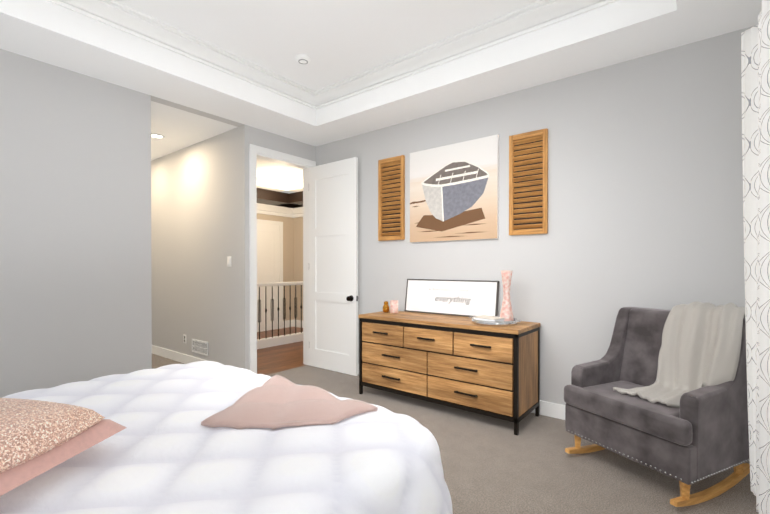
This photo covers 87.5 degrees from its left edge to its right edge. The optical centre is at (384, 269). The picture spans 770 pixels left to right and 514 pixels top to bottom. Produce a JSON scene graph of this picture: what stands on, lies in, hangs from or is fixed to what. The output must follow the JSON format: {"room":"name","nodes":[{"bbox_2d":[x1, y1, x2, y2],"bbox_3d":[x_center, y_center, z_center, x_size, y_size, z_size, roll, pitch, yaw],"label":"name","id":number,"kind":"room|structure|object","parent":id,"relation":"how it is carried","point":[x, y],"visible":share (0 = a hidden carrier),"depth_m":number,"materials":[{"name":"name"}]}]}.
{"room":"bedroom","nodes":[
{"label":"bedroom","id":0,"kind":"room"},
{"bbox_2d":[0,49,315,397],"bbox_3d":[-2.260,-0.422,3.408,0.120,3.250,4.320,0,0,38],"label":"wall","id":1,"kind":"structure","parent":0,"point":[75,226],"depth_m":3.14,"materials":[{"name":"grey paint"}]},
{"bbox_2d":[249,144,315,373],"bbox_3d":[-1.216,-0.078,4.733,0.170,2.545,0.940,0,0,38],"label":"door frame","id":2,"kind":"structure","parent":1,"relation":"attached to","point":[263,153],"depth_m":4.42,"materials":[{"name":"white wood"}]},
{"bbox_2d":[309,157,357,375],"bbox_3d":[-0.621,-0.036,4.743,0.791,2.445,0.168,0,0,38],"label":"door leaf","id":3,"kind":"structure","parent":2,"relation":"attached to","point":[333,266],"depth_m":4.71,"materials":[{"name":"white wood"}]},
{"bbox_2d":[151,127,238,367],"bbox_3d":[-2.573,-0.433,5.201,2.600,3.250,0.100,0,0,38],"label":"wall","id":4,"kind":"structure","parent":0,"point":[194,240],"depth_m":4.88,"materials":[{"name":"grey paint"}]},
{"bbox_2d":[152,345,206,363],"bbox_3d":[-2.506,1.135,5.090,2.616,0.115,0.026,0,0,38],"label":"baseboard","id":5,"kind":"structure","parent":4,"relation":"attached to","point":[173,355],"depth_m":5.28,"materials":[{"name":"white wood"}]},
{"bbox_2d":[192,339,207,355],"bbox_3d":[-2.248,0.939,4.880,0.380,0.160,0.012,0,0,38],"label":"air vent","id":6,"kind":"object","parent":4,"relation":"in","point":[199,346],"visible":0.98,"depth_m":4.86,"materials":[{"name":"white plastic"}]},
{"bbox_2d":[227,256,230,266],"bbox_3d":[-1.730,-0.091,4.464,0.076,0.115,0.010,0,0,38],"label":"light switch","id":7,"kind":"object","parent":4,"relation":"attached to","point":[228,261],"visible":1,"depth_m":4.46,"materials":[{"name":"white plastic"}]},
{"bbox_2d":[257,214,293,320],"bbox_3d":[-2.803,-0.446,7.228,0.120,3.250,2.790,0,0,38],"label":"wall","id":8,"kind":"structure","parent":0,"point":[292,249],"depth_m":8.17,"materials":[{"name":"beige paint"}]},
{"bbox_2d":[257,219,282,331],"bbox_3d":[-2.325,0.111,7.657,0.098,2.130,0.950,0,0,38],"label":"door","id":9,"kind":"structure","parent":8,"relation":"attached to","point":[269,251],"depth_m":7.80,"materials":[{"name":"white"}]},
{"bbox_2d":[257,203,292,217],"bbox_3d":[-2.710,-1.151,7.163,0.100,0.180,2.790,0,0,38],"label":"crown molding","id":10,"kind":"structure","parent":8,"relation":"attached to","point":[265,209],"depth_m":7.82,"materials":[{"name":"white"}]},
{"bbox_2d":[283,320,293,327],"bbox_3d":[-2.743,1.107,7.204,0.016,0.145,2.790,0,0,38],"label":"baseboard","id":11,"kind":"structure","parent":8,"relation":"attached to","point":[287,323],"depth_m":8.17,"materials":[{"name":"white wood"}]},
{"bbox_2d":[257,327,304,374],"bbox_3d":[-1.720,1.234,6.399,2.860,0.100,3.020,0,0,38],"label":"floor","id":12,"kind":"structure","parent":0,"point":[274,359],"depth_m":5.57,"materials":[{"name":"brown wood"}]},
{"bbox_2d":[257,281,302,348],"bbox_3d":[-1.683,0.619,6.346,0.120,1.130,2.510,0,0,38],"label":"stair railing","id":13,"kind":"object","parent":12,"relation":"on","point":[266,342],"visible":0.38,"depth_m":6.34,"materials":[{"name":"white"}]},
{"bbox_2d":[294,217,302,320],"bbox_3d":[-0.795,-0.448,7.505,2.920,3.250,0.120,0,0,38],"label":"wall","id":14,"kind":"structure","parent":0,"point":[298,222],"depth_m":8.20,"materials":[{"name":"beige paint"}]},
{"bbox_2d":[257,188,302,207],"bbox_3d":[-1.700,-1.326,6.360,2.680,0.180,2.790,0,0,38],"label":"beam","id":15,"kind":"structure","parent":14,"relation":"attached to","point":[281,199],"depth_m":7.36,"materials":[{"name":"black wood"}]},
{"bbox_2d":[257,177,302,192],"bbox_3d":[-1.700,-1.486,6.359,2.680,0.140,2.790,0,0,38],"label":"crown molding","id":16,"kind":"structure","parent":14,"relation":"attached to","point":[279,186],"depth_m":7.05,"materials":[{"name":"white"}]},
{"bbox_2d":[293,207,302,217],"bbox_3d":[-0.816,-1.152,7.377,2.560,0.180,0.100,0,0,38],"label":"crown molding","id":17,"kind":"structure","parent":14,"relation":"attached to","point":[297,212],"depth_m":8.08,"materials":[{"name":"white"}]},
{"bbox_2d":[294,320,302,327],"bbox_3d":[-0.826,1.105,7.452,2.650,0.145,0.016,0,0,38],"label":"baseboard","id":18,"kind":"structure","parent":14,"relation":"attached to","point":[298,322],"depth_m":8.18,"materials":[{"name":"white"}]},
{"bbox_2d":[0,0,761,182],"bbox_3d":[-1.074,-1.794,3.671,7.000,0.510,6.220,0,0,38],"label":"ceiling","id":19,"kind":"structure","parent":0,"point":[336,41],"depth_m":3.08,"materials":[{"name":"white paint"}]},
{"bbox_2d":[151,133,164,138],"bbox_3d":[-2.633,-1.539,4.636,0.170,0.009,0.170,0,0,38],"label":"recessed light","id":20,"kind":"object","parent":19,"relation":"in","point":[154,135],"visible":0.88,"depth_m":4.63,"materials":[{"name":"white"}]},
{"bbox_2d":[296,54,310,63],"bbox_3d":[-0.714,-1.829,3.506,0.128,0.037,0.128,0,0,38],"label":"smoke detector","id":21,"kind":"object","parent":19,"relation":"attached to","point":[303,59],"visible":1,"depth_m":3.47,"materials":[{"name":"white plastic"}]},
{"bbox_2d":[47,0,618,108],"bbox_3d":[-0.508,-1.774,2.092,3.150,0.130,3.210,0,0,38],"label":"crown molding","id":22,"kind":"structure","parent":19,"relation":"attached to","point":[540,14],"depth_m":3.19,"materials":[{"name":"white"}]},
{"bbox_2d":[152,354,758,513],"bbox_3d":[-1.502,1.256,2.894,6.920,0.100,4.440,0,0,38],"label":"floor","id":23,"kind":"structure","parent":0,"point":[491,465],"depth_m":2.42,"materials":[{"name":"beige carpet"}]},
{"bbox_2d":[0,361,452,513],"bbox_3d":[-1.143,0.619,1.414,2.157,1.448,2.336,0,0,38],"label":"bed","id":24,"kind":"object","parent":23,"relation":"on","point":[205,437],"visible":1,"depth_m":1.35,"materials":[{"name":"white fabric"}]},
{"bbox_2d":[201,375,377,429],"bbox_3d":[-0.490,0.615,1.799,0.782,0.049,0.590,0,0,38],"label":"throw","id":25,"kind":"object","parent":24,"relation":"on","point":[276,402],"depth_m":1.74,"materials":[{"name":"pink fabric"}]},
{"bbox_2d":[358,310,540,435],"bbox_3d":[0.504,0.818,3.588,1.560,0.767,0.536,0,0,38],"label":"dresser","id":26,"kind":"object","parent":23,"relation":"on","point":[464,363],"visible":1,"depth_m":3.27,"materials":[{"name":"brown wood"}]},
{"bbox_2d":[383,301,389,312],"bbox_3d":[0.011,0.373,4.062,0.072,0.115,0.072,0,0,38],"label":"figurine","id":27,"kind":"object","parent":26,"relation":"on","point":[386,308],"visible":1,"depth_m":4.04,"materials":[{"name":"gold"}]},
{"bbox_2d":[390,300,397,312],"bbox_3d":[0.092,0.369,4.004,0.082,0.125,0.082,0,0,38],"label":"candle holder","id":28,"kind":"object","parent":26,"relation":"on","point":[393,306],"visible":1,"depth_m":3.97,"materials":[{"name":"pink glass"}]},
{"bbox_2d":[405,279,498,316],"bbox_3d":[0.607,0.264,3.844,0.985,0.335,0.024,0,-7,38],"label":"sign board","id":29,"kind":"object","parent":26,"relation":"on","point":[482,295],"visible":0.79,"depth_m":3.80,"materials":[{"name":"white paper"}]},
{"bbox_2d":[435,296,470,304],"bbox_3d":[0.639,0.286,3.803,0.381,0.078,0.001,0,-7,38],"label":"lettering","id":30,"kind":"object","parent":29,"relation":"attached to","point":[454,299],"visible":1,"depth_m":3.79,"materials":[{"name":"grey paint"}]},
{"bbox_2d":[469,271,520,326],"bbox_3d":[0.886,0.222,3.258,0.433,0.428,0.360,0,0,38],"label":"vase","id":31,"kind":"object","parent":26,"relation":"on","point":[505,318],"visible":1,"depth_m":3.23,"materials":[{"name":"pink ceramic"}]},
{"bbox_2d":[564,301,749,506],"bbox_3d":[1.652,0.700,2.451,0.784,1.015,0.748,0,0,-26],"label":"rocking chair","id":32,"kind":"object","parent":23,"relation":"on","point":[662,391],"visible":0.98,"depth_m":2.27,"materials":[{"name":"fabric"}]},
{"bbox_2d":[613,301,744,407],"bbox_3d":[1.779,0.469,2.370,0.624,0.558,0.495,0,0,-26],"label":"blanket","id":33,"kind":"object","parent":32,"relation":"on","point":[697,348],"depth_m":2.32,"materials":[{"name":"grey fabric"}]},
{"bbox_2d":[316,25,755,404],"bbox_3d":[0.812,-0.425,3.804,4.440,3.250,0.120,0,0,38],"label":"wall","id":34,"kind":"structure","parent":0,"point":[645,189],"depth_m":3.07,"materials":[{"name":"grey paint"}]},
{"bbox_2d":[378,155,404,240],"bbox_3d":[0.066,-0.754,4.294,0.336,0.878,0.036,0,0,38],"label":"shutter","id":35,"kind":"object","parent":34,"relation":"attached to","point":[391,198],"visible":1,"depth_m":4.29,"materials":[{"name":"brown wood"}]},
{"bbox_2d":[410,134,498,242],"bbox_3d":[0.632,-0.735,3.844,0.939,0.914,0.036,0,0,38],"label":"picture","id":36,"kind":"object","parent":34,"relation":"attached to","point":[454,192],"visible":1,"depth_m":3.79,"materials":[{"name":"white"}]},
{"bbox_2d":[358,364,564,419],"bbox_3d":[0.770,1.143,3.760,4.200,0.115,0.016,0,0,38],"label":"baseboard","id":37,"kind":"structure","parent":34,"relation":"attached to","point":[553,410],"depth_m":3.28,"materials":[{"name":"white wood"}]},
{"bbox_2d":[509,128,547,234],"bbox_3d":[1.205,-0.726,3.390,0.318,0.857,0.036,0,0,38],"label":"shutter","id":38,"kind":"object","parent":34,"relation":"attached to","point":[528,183],"visible":1,"depth_m":3.38,"materials":[{"name":"brown wood"}]},
{"bbox_3d":[1.124,-0.405,0.722,0.120,3.250,4.320,0,0,38],"label":"wall","id":39,"kind":"structure","parent":0,"visible":0},
{"bbox_2d":[741,0,769,513],"bbox_3d":[1.122,-0.052,0.998,0.223,2.500,3.067,0,0,38],"label":"curtain","id":40,"kind":"object","parent":39,"relation":"attached to","point":[755,61],"visible":1,"depth_m":1.98,"materials":[{"name":"white fabric"}]}
]}

